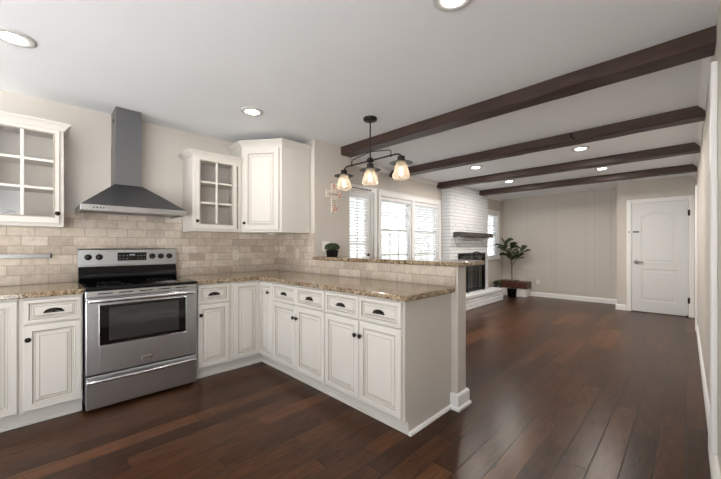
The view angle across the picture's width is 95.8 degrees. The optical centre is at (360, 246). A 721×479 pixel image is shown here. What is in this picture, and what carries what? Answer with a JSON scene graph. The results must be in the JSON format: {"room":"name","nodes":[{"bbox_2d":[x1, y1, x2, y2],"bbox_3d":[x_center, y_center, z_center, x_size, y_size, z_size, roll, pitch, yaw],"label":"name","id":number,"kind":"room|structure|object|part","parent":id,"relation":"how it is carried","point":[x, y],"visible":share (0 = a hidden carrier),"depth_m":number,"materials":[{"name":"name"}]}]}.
{"room":"kitchen","nodes":[
{"label":"kitchen","id":0,"kind":"room"},
{"bbox_2d":[0,89,271,286],"bbox_3d":[-2.676,0.005,2.712,0.120,2.440,4.450,0,0,45],"label":"wall","id":1,"kind":"structure","parent":0,"point":[87,146],"depth_m":2.94,"materials":[{"name":"beige paint"}]},
{"bbox_2d":[0,110,70,227],"bbox_3d":[-2.574,-0.551,2.475,0.544,0.803,0.350,0,0,-45],"label":"upper cabinet","id":2,"kind":"object","parent":1,"relation":"attached to","point":[31,148],"visible":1,"depth_m":2.54,"materials":[{"name":"white paint"}]},
{"bbox_2d":[3,210,15,213],"bbox_3d":[-2.641,-0.216,2.450,0.068,0.100,0.068,0,0,45],"label":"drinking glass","id":3,"kind":"object","parent":2,"relation":"in","point":[6,211],"visible":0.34,"depth_m":2.44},
{"bbox_2d":[0,153,52,167],"bbox_3d":[-2.606,-0.663,2.507,0.426,0.016,0.242,0,0,-45],"label":"shelf","id":4,"kind":"object","parent":2,"relation":"attached to","point":[3,160],"depth_m":2.55,"materials":[{"name":"white wood"}]},
{"bbox_2d":[0,186,52,193],"bbox_3d":[-2.606,-0.443,2.507,0.426,0.016,0.242,0,0,-45],"label":"shelf","id":5,"kind":"object","parent":2,"relation":"attached to","point":[3,189],"depth_m":2.55,"materials":[{"name":"white"}]},
{"bbox_3d":[-2.576,-0.924,2.477,0.544,0.058,0.340,0,0,-45],"label":"crown moulding","id":6,"kind":"part","parent":2,"relation":"part of","materials":[{"name":"white paint"}]},
{"bbox_2d":[75,106,186,218],"bbox_3d":[-2.033,-0.746,2.906,0.745,0.936,0.493,0,0,-45],"label":"range hood","id":7,"kind":"object","parent":1,"relation":"attached to","point":[126,195],"visible":1,"depth_m":2.87,"materials":[{"name":"silver metal"}]},
{"bbox_2d":[0,213,278,285],"bbox_3d":[-2.174,0.013,3.122,0.010,0.595,3.140,0,0,45],"label":"tiled wall","id":8,"kind":"structure","parent":1,"relation":"attached to","point":[197,253],"depth_m":3.04,"materials":[{"name":"tile"}]},
{"bbox_2d":[0,253,51,258],"bbox_3d":[-2.778,0.080,2.459,0.649,0.040,0.074,0,0,-45],"label":"towel bar","id":9,"kind":"object","parent":8,"relation":"attached to","point":[2,256],"visible":1,"depth_m":2.55,"materials":[{"name":"silver metal"}]},
{"bbox_2d":[232,250,237,259],"bbox_3d":[-1.466,0.105,3.817,0.072,0.116,0.008,0,0,-45],"label":"wall outlet","id":10,"kind":"object","parent":8,"relation":"attached to","point":[234,252],"visible":1,"depth_m":3.81,"materials":[{"name":"beige plastic"}]},
{"bbox_2d":[178,148,242,232],"bbox_3d":[-1.585,-0.551,3.463,0.540,0.803,0.350,0,0,-45],"label":"upper cabinet","id":11,"kind":"object","parent":1,"relation":"attached to","point":[211,180],"visible":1,"depth_m":3.48,"materials":[{"name":"white paint"}]},
{"bbox_3d":[-1.587,-0.924,3.466,0.540,0.058,0.340,0,0,-45],"label":"crown moulding","id":12,"kind":"part","parent":11,"relation":"part of","materials":[{"name":"white paint"}]},
{"bbox_3d":[-1.487,-0.531,3.369,0.418,0.712,0.023,0,0,-45],"label":"door","id":13,"kind":"part","parent":11,"relation":"part of","materials":[{"name":"white paint"}]},
{"bbox_2d":[201,180,231,188],"bbox_3d":[-1.603,-0.663,3.511,0.464,0.016,0.242,0,0,-45],"label":"shelf","id":14,"kind":"object","parent":11,"relation":"attached to","point":[203,185],"depth_m":3.58,"materials":[{"name":"white wood"}]},
{"bbox_2d":[201,203,231,207],"bbox_3d":[-1.603,-0.443,3.511,0.464,0.016,0.242,0,0,-45],"label":"shelf","id":15,"kind":"object","parent":11,"relation":"attached to","point":[202,205],"depth_m":3.58,"materials":[{"name":"white"}]},
{"bbox_2d":[0,295,710,478],"bbox_3d":[1.520,1.265,3.125,5.470,0.080,10.970,0,0,45],"label":"floor","id":16,"kind":"structure","parent":0,"point":[559,388],"depth_m":2.22,"materials":[{"name":"brown wood"}]},
{"bbox_2d":[0,299,18,432],"bbox_3d":[-2.624,0.787,2.217,0.425,0.875,0.613,0,0,-45],"label":"base cabinet","id":17,"kind":"object","parent":16,"relation":"on","point":[9,309],"visible":0.75,"depth_m":2.13,"materials":[{"name":"white paint"}]},
{"bbox_2d":[0,282,83,299],"bbox_3d":[-2.507,0.330,2.333,0.631,0.038,0.753,0,0,45],"label":"countertop","id":18,"kind":"structure","parent":17,"relation":"on","point":[71,288],"depth_m":2.32,"materials":[{"name":"beige stone"}]},
{"bbox_2d":[19,294,82,426],"bbox_3d":[-2.349,0.787,2.474,0.325,0.875,0.640,0,0,-45],"label":"base cabinet","id":19,"kind":"object","parent":16,"relation":"on","point":[50,328],"visible":0.99,"depth_m":2.27,"materials":[{"name":"white paint"}]},
{"bbox_3d":[-2.145,0.444,2.279,0.298,0.162,0.023,0,0,-45],"label":"drawer","id":20,"kind":"part","parent":19,"relation":"part of","materials":[{"name":"white paint"}]},
{"bbox_3d":[-2.145,0.822,2.279,0.298,0.574,0.023,0,0,-45],"label":"door","id":21,"kind":"part","parent":19,"relation":"part of","materials":[{"name":"white paint"}]},
{"bbox_3d":[-2.130,0.444,2.264,0.108,0.031,0.027,0,0,-45],"label":"cup pull","id":22,"kind":"part","parent":19,"relation":"part of","materials":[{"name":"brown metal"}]},
{"bbox_2d":[77,248,196,410],"bbox_3d":[-1.918,0.624,2.817,0.763,1.202,0.704,0,0,-45],"label":"range","id":23,"kind":"object","parent":16,"relation":"on","point":[139,317],"visible":1,"depth_m":2.63,"materials":[{"name":"silver metal"}]},
{"bbox_3d":[-2.340,0.097,2.801,0.052,0.052,0.034,0,0,-45],"label":"control knob","id":24,"kind":"part","parent":23,"relation":"part of","materials":[{"name":"black plastic"}]},
{"bbox_3d":[-2.287,0.097,2.854,0.052,0.052,0.034,0,0,-45],"label":"control knob","id":25,"kind":"part","parent":23,"relation":"part of","materials":[{"name":"black plastic"}]},
{"bbox_3d":[-2.143,0.101,3.043,0.757,0.156,0.050,0,0,-45],"label":"control panel","id":26,"kind":"part","parent":23,"relation":"part of","materials":[{"name":"silver metal"}]},
{"bbox_2d":[77,277,196,291],"bbox_3d":[-1.930,0.320,2.830,0.628,0.023,0.763,0,0,45],"label":"cooktop","id":27,"kind":"object","parent":23,"relation":"in","point":[120,284],"depth_m":2.73,"materials":[{"name":"black glass"}]},
{"bbox_3d":[-1.731,0.354,2.630,0.753,0.045,0.033,0,0,-45],"label":"vent trim","id":28,"kind":"part","parent":23,"relation":"part of","materials":[{"name":"silver metal"}]},
{"bbox_3d":[-1.728,1.076,2.628,0.751,0.238,0.036,0,0,-45],"label":"storage drawer","id":29,"kind":"part","parent":23,"relation":"part of","materials":[{"name":"silver metal"}]},
{"bbox_3d":[-1.728,0.662,2.628,0.751,0.565,0.036,0,0,-45],"label":"oven door","id":30,"kind":"part","parent":23,"relation":"part of","materials":[{"name":"silver metal"}]},
{"bbox_3d":[-1.698,0.989,2.598,0.759,0.025,0.061,0,0,-45],"label":"handle","id":31,"kind":"part","parent":23,"relation":"part of","materials":[{"name":"silver metal"}]},
{"bbox_3d":[-1.694,0.401,2.594,0.752,0.030,0.072,0,0,-45],"label":"handle","id":32,"kind":"part","parent":23,"relation":"part of","materials":[{"name":"silver metal"}]},
{"bbox_2d":[195,282,229,378],"bbox_3d":[-1.572,0.787,3.250,0.325,0.875,0.640,0,0,-45],"label":"base cabinet","id":33,"kind":"object","parent":16,"relation":"on","point":[212,353],"visible":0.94,"depth_m":3.04,"materials":[{"name":"white paint"}]},
{"bbox_3d":[-1.373,0.444,3.051,0.285,0.162,0.023,0,0,-45],"label":"drawer","id":34,"kind":"part","parent":33,"relation":"part of","materials":[{"name":"white paint"}]},
{"bbox_3d":[-1.373,0.822,3.051,0.285,0.574,0.023,0,0,-45],"label":"door","id":35,"kind":"part","parent":33,"relation":"part of","materials":[{"name":"white paint"}]},
{"bbox_3d":[-1.358,0.444,3.036,0.108,0.031,0.027,0,0,-45],"label":"cup pull","id":36,"kind":"part","parent":33,"relation":"part of","materials":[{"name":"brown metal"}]},
{"bbox_2d":[228,280,278,370],"bbox_3d":[-1.060,0.787,3.602,0.868,0.875,0.895,0,0,45],"label":"base cabinet","id":37,"kind":"object","parent":16,"relation":"on","point":[251,302],"visible":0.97,"depth_m":3.27,"materials":[{"name":"white paint"}]},
{"bbox_3d":[-1.146,0.736,3.278,0.023,0.746,0.269,0,0,45],"label":"door","id":38,"kind":"part","parent":37,"relation":"part of","materials":[{"name":"white paint"}]},
{"bbox_3d":[-0.954,0.736,3.293,0.270,0.746,0.023,0,0,45],"label":"door","id":39,"kind":"part","parent":37,"relation":"part of","materials":[{"name":"white paint"}]},
{"bbox_2d":[176,270,454,301],"bbox_3d":[-0.604,0.330,2.908,2.510,0.038,1.217,0,0,45],"label":"countertop","id":40,"kind":"structure","parent":37,"relation":"on","point":[391,290],"depth_m":2.77,"materials":[{"name":"beige stone"}]},
{"bbox_2d":[273,282,330,395],"bbox_3d":[-0.374,0.787,3.103,0.802,0.875,0.630,0,0,45],"label":"base cabinet","id":41,"kind":"object","parent":16,"relation":"on","point":[299,312],"visible":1,"depth_m":2.87,"materials":[{"name":"white paint"}]},
{"bbox_3d":[-0.711,0.822,3.049,0.391,0.574,0.023,0,0,45],"label":"door","id":42,"kind":"part","parent":41,"relation":"part of","materials":[{"name":"white paint"}]},
{"bbox_3d":[-0.711,0.444,3.049,0.391,0.162,0.023,0,0,45],"label":"drawer","id":43,"kind":"part","parent":41,"relation":"part of","materials":[{"name":"white paint"}]},
{"bbox_3d":[-0.428,0.444,2.767,0.391,0.162,0.023,0,0,45],"label":"drawer","id":44,"kind":"part","parent":41,"relation":"part of","materials":[{"name":"white paint"}]},
{"bbox_3d":[-0.428,0.822,2.767,0.391,0.574,0.023,0,0,45],"label":"door","id":45,"kind":"part","parent":41,"relation":"part of","materials":[{"name":"white paint"}]},
{"bbox_2d":[325,290,450,436],"bbox_3d":[0.197,0.787,2.534,0.806,0.875,0.632,0,0,45],"label":"base cabinet","id":46,"kind":"object","parent":16,"relation":"on","point":[387,360],"visible":0.99,"depth_m":2.27,"materials":[{"name":"white paint"}]},
{"bbox_3d":[-0.161,0.444,2.469,0.108,0.031,0.027,0,0,45],"label":"cup pull","id":47,"kind":"part","parent":46,"relation":"part of","materials":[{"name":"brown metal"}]},
{"bbox_3d":[-0.146,0.822,2.484,0.380,0.574,0.023,0,0,45],"label":"door","id":48,"kind":"part","parent":46,"relation":"part of","materials":[{"name":"white paint"}]},
{"bbox_3d":[-0.146,0.444,2.484,0.380,0.162,0.023,0,0,45],"label":"drawer","id":49,"kind":"part","parent":46,"relation":"part of","materials":[{"name":"white paint"}]},
{"bbox_3d":[0.113,0.444,2.195,0.108,0.031,0.027,0,0,45],"label":"cup pull","id":50,"kind":"part","parent":46,"relation":"part of","materials":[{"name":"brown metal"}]},
{"bbox_3d":[0.128,0.444,2.210,0.378,0.162,0.023,0,0,45],"label":"drawer","id":51,"kind":"part","parent":46,"relation":"part of","materials":[{"name":"white paint"}]},
{"bbox_3d":[0.128,0.822,2.210,0.378,0.574,0.023,0,0,45],"label":"door","id":52,"kind":"part","parent":46,"relation":"part of","materials":[{"name":"white paint"}]},
{"bbox_3d":[0.486,0.787,2.283,0.006,0.875,0.578,0,0,45],"label":"panel","id":53,"kind":"part","parent":46,"relation":"part of","materials":[{"name":"beige paint"}]},
{"bbox_3d":[0.506,1.213,2.287,0.018,0.024,0.536,0,0,45],"label":"shoe moulding","id":54,"kind":"part","parent":46,"relation":"part of","materials":[{"name":"white paint"}]},
{"bbox_2d":[442,186,503,310],"bbox_3d":[2.422,0.006,6.881,0.460,2.438,1.903,0,0,45],"label":"brick fireplace","id":55,"kind":"object","parent":16,"relation":"on","point":[464,211],"visible":0.76,"depth_m":6.65,"materials":[{"name":"white brick"}]},
{"bbox_3d":[2.361,0.553,6.878,0.004,0.697,1.055,0,0,45],"label":"glass door","id":56,"kind":"part","parent":55,"relation":"part of","materials":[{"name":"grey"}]},
{"bbox_2d":[463,251,484,292],"bbox_3d":[2.341,0.526,6.745,0.090,0.836,0.972,0,0,45],"label":"fireplace screen","id":57,"kind":"object","parent":55,"relation":"on","point":[476,252],"visible":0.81,"depth_m":6.75,"materials":[{"name":"black metal"}]},
{"bbox_3d":[2.061,0.595,6.464,0.191,0.698,0.022,0,0,-22],"label":"wing panel","id":58,"kind":"part","parent":57,"relation":"part of","materials":[{"name":"black metal"}]},
{"bbox_3d":[2.659,0.595,7.063,0.022,0.698,0.106,0,0,-9],"label":"wing panel","id":59,"kind":"part","parent":57,"relation":"part of","materials":[{"name":"black metal"}]},
{"bbox_2d":[493,280,501,287],"bbox_3d":[3.332,1.023,7.908,0.219,0.403,0.212,0,0,-2],"label":"plant","id":60,"kind":"object","parent":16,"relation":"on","point":[497,283],"visible":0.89,"depth_m":7.85,"materials":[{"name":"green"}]},
{"bbox_2d":[507,288,516,296],"bbox_3d":[3.649,1.127,7.849,0.226,0.195,0.226,0,0,45],"label":"pot","id":61,"kind":"object","parent":16,"relation":"on","point":[511,292],"depth_m":7.77,"materials":[{"name":"black ceramic"}]},
{"bbox_2d":[495,238,529,296],"bbox_3d":[3.640,0.507,7.815,0.737,1.436,0.571,0,0,45],"label":"fiddle leaf fig","id":62,"kind":"object","parent":16,"relation":"on","point":[511,292],"visible":1,"depth_m":7.81,"materials":[{"name":"green plant"}]},
{"bbox_3d":[3.668,0.500,7.848,0.412,1.151,0.063,0,0,12],"label":"stem","id":63,"kind":"part","parent":62,"relation":"part of","materials":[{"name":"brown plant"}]},
{"bbox_2d":[499,279,530,296],"bbox_3d":[3.840,1.040,8.096,0.660,0.370,0.340,0,0,45],"label":"storage bench","id":64,"kind":"object","parent":16,"relation":"on","point":[523,287],"visible":0.85,"depth_m":7.92,"materials":[{"name":"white wood"}]},
{"bbox_2d":[0,0,719,198],"bbox_3d":[1.520,-1.265,3.125,5.470,0.100,10.970,0,0,45],"label":"ceiling","id":65,"kind":"structure","parent":0,"point":[315,69],"depth_m":2.19,"materials":[{"name":"paint"}]},
{"bbox_2d":[0,26,36,47],"bbox_3d":[-2.019,-1.209,1.891,0.196,0.010,0.196,0,0,45],"label":"recessed light","id":66,"kind":"object","parent":65,"relation":"in","point":[7,35],"visible":1,"depth_m":1.90,"materials":[{"name":"grey plastic"}]},
{"bbox_2d":[241,107,263,115],"bbox_3d":[-0.976,-1.209,2.934,0.196,0.010,0.196,0,0,45],"label":"recessed light","id":67,"kind":"object","parent":65,"relation":"in","point":[251,111],"visible":1,"depth_m":2.93,"materials":[{"name":"grey plastic"}]},
{"bbox_2d":[334,115,412,190],"bbox_3d":[0.092,-0.896,3.090,0.944,0.636,0.204,0,0,45],"label":"pendant light","id":68,"kind":"object","parent":65,"relation":"hanging from","point":[400,161],"visible":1,"depth_m":3.06,"materials":[{"name":"grey metal"}]},
{"bbox_3d":[-0.170,-0.657,3.352,0.156,0.158,0.156,0,0,45],"label":"lamp shade","id":69,"kind":"part","parent":68,"relation":"part of","materials":[{"name":"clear glass"}]},
{"bbox_3d":[0.092,-0.657,3.090,0.156,0.158,0.156,0,0,45],"label":"lamp shade","id":70,"kind":"part","parent":68,"relation":"part of","materials":[{"name":"clear glass"}]},
{"bbox_3d":[0.092,-0.996,3.090,0.013,0.371,0.013,0,0,45],"label":"rod","id":71,"kind":"part","parent":68,"relation":"part of","materials":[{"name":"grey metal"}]},
{"bbox_3d":[0.092,-0.837,3.090,0.754,0.126,0.072,0,0,45],"label":"frame","id":72,"kind":"part","parent":68,"relation":"part of","materials":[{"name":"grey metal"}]},
{"bbox_3d":[0.354,-0.657,2.828,0.156,0.158,0.156,0,0,45],"label":"lamp shade","id":73,"kind":"part","parent":68,"relation":"part of","materials":[{"name":"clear glass"}]},
{"bbox_2d":[433,0,471,11],"bbox_3d":[0.453,-1.209,1.584,0.196,0.010,0.196,0,0,45],"label":"recessed light","id":74,"kind":"object","parent":65,"relation":"in","point":[442,5],"visible":1,"depth_m":1.63,"materials":[{"name":"grey plastic"}]},
{"bbox_2d":[469,166,482,168],"bbox_3d":[1.775,-1.209,5.013,0.196,0.010,0.196,0,0,45],"label":"recessed light","id":75,"kind":"object","parent":65,"relation":"in","point":[471,167],"visible":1,"depth_m":5.01,"materials":[{"name":"grey"}]},
{"bbox_2d":[341,25,715,157],"bbox_3d":[0.917,-1.163,2.948,3.104,0.103,0.170,0,0,45],"label":"ceiling beam","id":76,"kind":"structure","parent":65,"relation":"attached to","point":[701,44],"depth_m":2.33,"materials":[{"name":"brown wood"}]},
{"bbox_2d":[390,106,704,177],"bbox_3d":[1.766,-1.163,4.077,3.499,0.103,0.172,0,0,45],"label":"ceiling beam","id":77,"kind":"structure","parent":65,"relation":"attached to","point":[693,114],"depth_m":3.48,"materials":[{"name":"brown wood"}]},
{"bbox_2d":[437,142,699,188],"bbox_3d":[2.760,-1.163,5.071,3.499,0.103,0.171,0,0,45],"label":"ceiling beam","id":78,"kind":"structure","parent":65,"relation":"attached to","point":[689,148],"depth_m":4.59,"materials":[{"name":"brown wood"}]},
{"bbox_2d":[571,146,589,150],"bbox_3d":[2.736,-1.209,4.052,0.196,0.010,0.196,0,0,45],"label":"recessed light","id":79,"kind":"object","parent":65,"relation":"in","point":[581,148],"visible":1,"depth_m":4.04,"materials":[{"name":"grey plastic"}]},
{"bbox_2d":[479,164,696,195],"bbox_3d":[3.827,-1.163,6.005,3.312,0.103,0.171,0,0,45],"label":"ceiling beam","id":80,"kind":"structure","parent":65,"relation":"attached to","point":[689,168],"depth_m":5.62,"materials":[{"name":"brown wood"}]},
{"bbox_2d":[594,167,609,169],"bbox_3d":[3.776,-1.209,5.091,0.196,0.010,0.196,0,0,45],"label":"recessed light","id":81,"kind":"object","parent":65,"relation":"in","point":[600,168],"visible":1,"depth_m":5.08,"materials":[{"name":"grey plastic"}]},
{"bbox_2d":[282,139,465,393],"bbox_3d":[-0.016,0.005,3.580,2.655,2.440,0.540,0,0,45],"label":"wall","id":82,"kind":"structure","parent":0,"point":[326,159],"depth_m":3.76,"materials":[{"name":"beige paint"}]},
{"bbox_2d":[226,138,311,234],"bbox_3d":[-1.051,-0.646,3.737,0.725,0.993,0.677,0,0,45],"label":"upper cabinet","id":83,"kind":"object","parent":82,"relation":"attached to","point":[275,173],"visible":1,"depth_m":3.53,"materials":[{"name":"white paint"}]},
{"bbox_3d":[-1.075,-0.615,3.519,0.410,0.880,0.023,0,0,10],"label":"door","id":84,"kind":"part","parent":83,"relation":"part of","materials":[{"name":"white paint"}]},
{"bbox_3d":[-1.055,-1.114,3.611,0.992,0.058,0.313,0,0,2],"label":"crown moulding","id":85,"kind":"part","parent":83,"relation":"part of","materials":[{"name":"white paint"}]},
{"bbox_2d":[322,241,329,250],"bbox_3d":[-0.403,0.003,3.819,0.115,0.116,0.008,0,0,-45],"label":"light switch","id":86,"kind":"object","parent":82,"relation":"attached to","point":[324,243],"visible":0.53,"depth_m":3.80,"materials":[{"name":"white plastic"}]},
{"bbox_2d":[326,183,341,212],"bbox_3d":[-0.317,-0.583,3.894,0.244,0.366,0.023,0,0,-45],"label":"wall cross","id":87,"kind":"object","parent":82,"relation":"attached to","point":[334,194],"visible":1,"depth_m":3.89,"materials":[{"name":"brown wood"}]},
{"bbox_2d":[279,233,455,286],"bbox_3d":[-0.169,0.080,3.344,2.512,0.460,0.010,0,0,45],"label":"tiled wall","id":88,"kind":"structure","parent":82,"relation":"attached to","point":[305,242],"depth_m":3.26,"materials":[{"name":"tile"}]},
{"bbox_2d":[296,249,298,258],"bbox_3d":[-0.760,0.095,3.921,0.072,0.116,0.008,0,0,45],"label":"wall outlet","id":89,"kind":"object","parent":88,"relation":"attached to","point":[297,250],"visible":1,"depth_m":3.92,"materials":[{"name":"beige plastic"}]},
{"bbox_2d":[313,256,484,266],"bbox_3d":[0.248,0.137,3.201,1.800,0.036,0.433,0,0,45],"label":"bar","id":90,"kind":"object","parent":82,"relation":"on","point":[412,261],"visible":0.95,"depth_m":2.87,"materials":[{"name":"beige stone"}]},
{"bbox_2d":[324,243,339,256],"bbox_3d":[-0.318,0.041,3.655,0.182,0.155,0.177,0,0,45],"label":"boxwood","id":91,"kind":"object","parent":90,"relation":"on","point":[332,248],"visible":1,"depth_m":3.61,"materials":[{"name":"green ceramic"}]},
{"bbox_2d":[326,250,337,256],"bbox_3d":[-0.318,0.081,3.656,0.100,0.075,0.100,0,0,45],"label":"pot","id":92,"kind":"object","parent":90,"relation":"on","point":[330,253],"depth_m":3.62,"materials":[{"name":"black ceramic"}]},
{"bbox_2d":[450,388,471,411],"bbox_3d":[0.164,1.166,3.100,1.788,0.118,0.201,0,0,45],"label":"baseboard","id":93,"kind":"structure","parent":82,"relation":"attached to","point":[460,401],"depth_m":2.45,"materials":[{"name":"white paint"}]},
{"bbox_2d":[349,159,503,287],"bbox_3d":[1.669,0.005,6.505,0.171,2.440,5.980,0,0,45],"label":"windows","id":94,"kind":"structure","parent":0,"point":[385,182],"depth_m":5.68,"materials":[{"name":"beige paint"}]},
{"bbox_2d":[349,194,368,256],"bbox_3d":[-0.074,0.092,4.716,0.058,1.665,0.525,0,0,45],"label":"window blind","id":95,"kind":"object","parent":94,"relation":"attached to","point":[353,196],"visible":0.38,"depth_m":4.75,"materials":[{"name":"white plastic"}]},
{"bbox_2d":[349,184,376,256],"bbox_3d":[-0.134,0.169,4.712,0.153,2.113,0.995,0,0,45],"label":"door","id":96,"kind":"structure","parent":94,"relation":"attached to","point":[369,223],"depth_m":4.96,"materials":[{"name":"white paint"}]},
{"bbox_2d":[381,196,410,257],"bbox_3d":[0.556,-0.090,5.426,0.113,1.386,0.816,0,0,45],"label":"window","id":97,"kind":"structure","parent":94,"relation":"attached to","point":[408,248],"depth_m":5.60,"materials":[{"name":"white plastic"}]},
{"bbox_3d":[0.537,-0.498,5.445,0.028,0.510,0.756,0,0,45],"label":"sash","id":98,"kind":"part","parent":97,"relation":"part of","materials":[{"name":"glass"}]},
{"bbox_3d":[0.560,0.145,5.422,0.028,0.856,0.756,0,0,45],"label":"sash","id":99,"kind":"part","parent":97,"relation":"part of","materials":[{"name":"white glass"}]},
{"bbox_2d":[381,196,410,257],"bbox_3d":[0.578,-0.093,5.404,0.058,1.376,0.812,0,0,45],"label":"window blind","id":100,"kind":"object","parent":94,"relation":"attached to","point":[385,199],"visible":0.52,"depth_m":5.40,"materials":[{"name":"white plastic"}]},
{"bbox_2d":[415,203,437,258],"bbox_3d":[1.185,-0.090,6.055,0.113,1.386,0.796,0,0,45],"label":"window","id":101,"kind":"structure","parent":94,"relation":"attached to","point":[425,203],"depth_m":6.28,"materials":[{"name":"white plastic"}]},
{"bbox_3d":[1.189,0.145,6.051,0.028,0.856,0.736,0,0,45],"label":"sash","id":102,"kind":"part","parent":101,"relation":"part of","materials":[{"name":"white glass"}]},
{"bbox_2d":[415,202,437,258],"bbox_3d":[1.208,-0.093,6.033,0.058,1.376,0.792,0,0,45],"label":"window blind","id":103,"kind":"object","parent":94,"relation":"attached to","point":[417,204],"visible":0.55,"depth_m":6.05,"materials":[{"name":"white plastic"}]},
{"bbox_2d":[488,213,497,255],"bbox_3d":[3.186,-0.256,8.011,0.058,1.101,0.787,0,0,45],"label":"window blind","id":104,"kind":"object","parent":94,"relation":"attached to","point":[489,214],"visible":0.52,"depth_m":8.09,"materials":[{"name":"white plastic"}]},
{"bbox_2d":[488,209,500,259],"bbox_3d":[3.175,-0.278,8.011,0.161,1.215,0.980,0,0,45],"label":"window","id":105,"kind":"structure","parent":94,"relation":"attached to","point":[496,223],"depth_m":8.26,"materials":[{"name":"white plastic"}]},
{"bbox_3d":[3.167,-0.005,8.030,0.028,0.556,0.731,0,0,45],"label":"sash","id":106,"kind":"part","parent":105,"relation":"part of","materials":[{"name":"white glass"}]},
{"bbox_2d":[503,188,616,298],"bbox_3d":[4.584,0.005,7.734,2.555,2.440,0.120,0,0,45],"label":"wall","id":107,"kind":"structure","parent":0,"point":[571,238],"depth_m":7.51,"materials":[{"name":"beige paint"}]},
{"bbox_2d":[617,175,695,304],"bbox_3d":[5.585,0.005,6.174,1.068,2.440,0.670,0,0,45],"label":"wall","id":108,"kind":"structure","parent":0,"point":[683,185],"depth_m":6.16,"materials":[{"name":"beige paint"}]},
{"bbox_2d":[530,291,625,309],"bbox_3d":[4.390,1.173,7.356,2.574,0.105,0.686,0,0,45],"label":"baseboard","id":109,"kind":"structure","parent":108,"relation":"attached to","point":[538,294],"depth_m":7.28,"materials":[{"name":"white paint"}]},
{"bbox_2d":[626,195,694,317],"bbox_3d":[5.414,0.176,5.910,0.906,2.098,0.181,0,0,45],"label":"door","id":110,"kind":"structure","parent":108,"relation":"in","point":[660,232],"depth_m":5.86,"materials":[{"name":"white paint"}]},
{"bbox_2d":[696,0,720,473],"bbox_3d":[2.406,0.005,2.155,0.120,2.440,10.850,0,0,45],"label":"wall","id":111,"kind":"structure","parent":0,"point":[703,169],"depth_m":2.44,"materials":[{"name":"beige paint"}]},
{"bbox_2d":[695,185,697,330],"bbox_3d":[4.884,0.175,4.736,0.025,2.100,0.115,0,0,45],"label":"trim","id":112,"kind":"structure","parent":111,"relation":"attached to","point":[696,186],"depth_m":4.70,"materials":[{"name":"white paint"}]},
{"bbox_2d":[692,56,712,177],"bbox_3d":[3.866,-1.188,3.732,0.045,0.055,5.114,0,0,45],"label":"trim","id":113,"kind":"structure","parent":111,"relation":"attached to","point":[706,62],"depth_m":2.54,"materials":[{"name":"white paint"}]},
{"bbox_2d":[696,324,720,478],"bbox_3d":[2.811,1.163,2.662,0.024,0.125,5.740,0,0,45],"label":"baseboard","id":114,"kind":"structure","parent":111,"relation":"attached to","point":[705,391],"depth_m":2.22,"materials":[{"name":"white paint"}]},
{"bbox_2d":[710,61,717,454],"bbox_3d":[1.909,0.062,1.761,0.025,2.074,0.130,0,0,45],"label":"trim","id":115,"kind":"structure","parent":111,"relation":"attached to","point":[714,65],"depth_m":1.71,"materials":[{"name":"white paint"}]},
{"label":"outside","id":116,"kind":"structure","parent":0,"visible":0},
{"bbox_3d":[-2.307,1.400,10.085,10.475,0.150,17.000,0,0,45],"label":"ground","id":117,"kind":"structure","parent":116,"visible":0},
{"bbox_2d":[350,233,430,258],"bbox_3d":[-1.789,0.390,10.981,0.060,1.870,15.000,0,0,45],"label":"fence","id":118,"kind":"object","parent":117,"relation":"on","point":[384,241],"visible":0.05,"depth_m":14.11,"materials":[{"name":"grey"}]}
]}

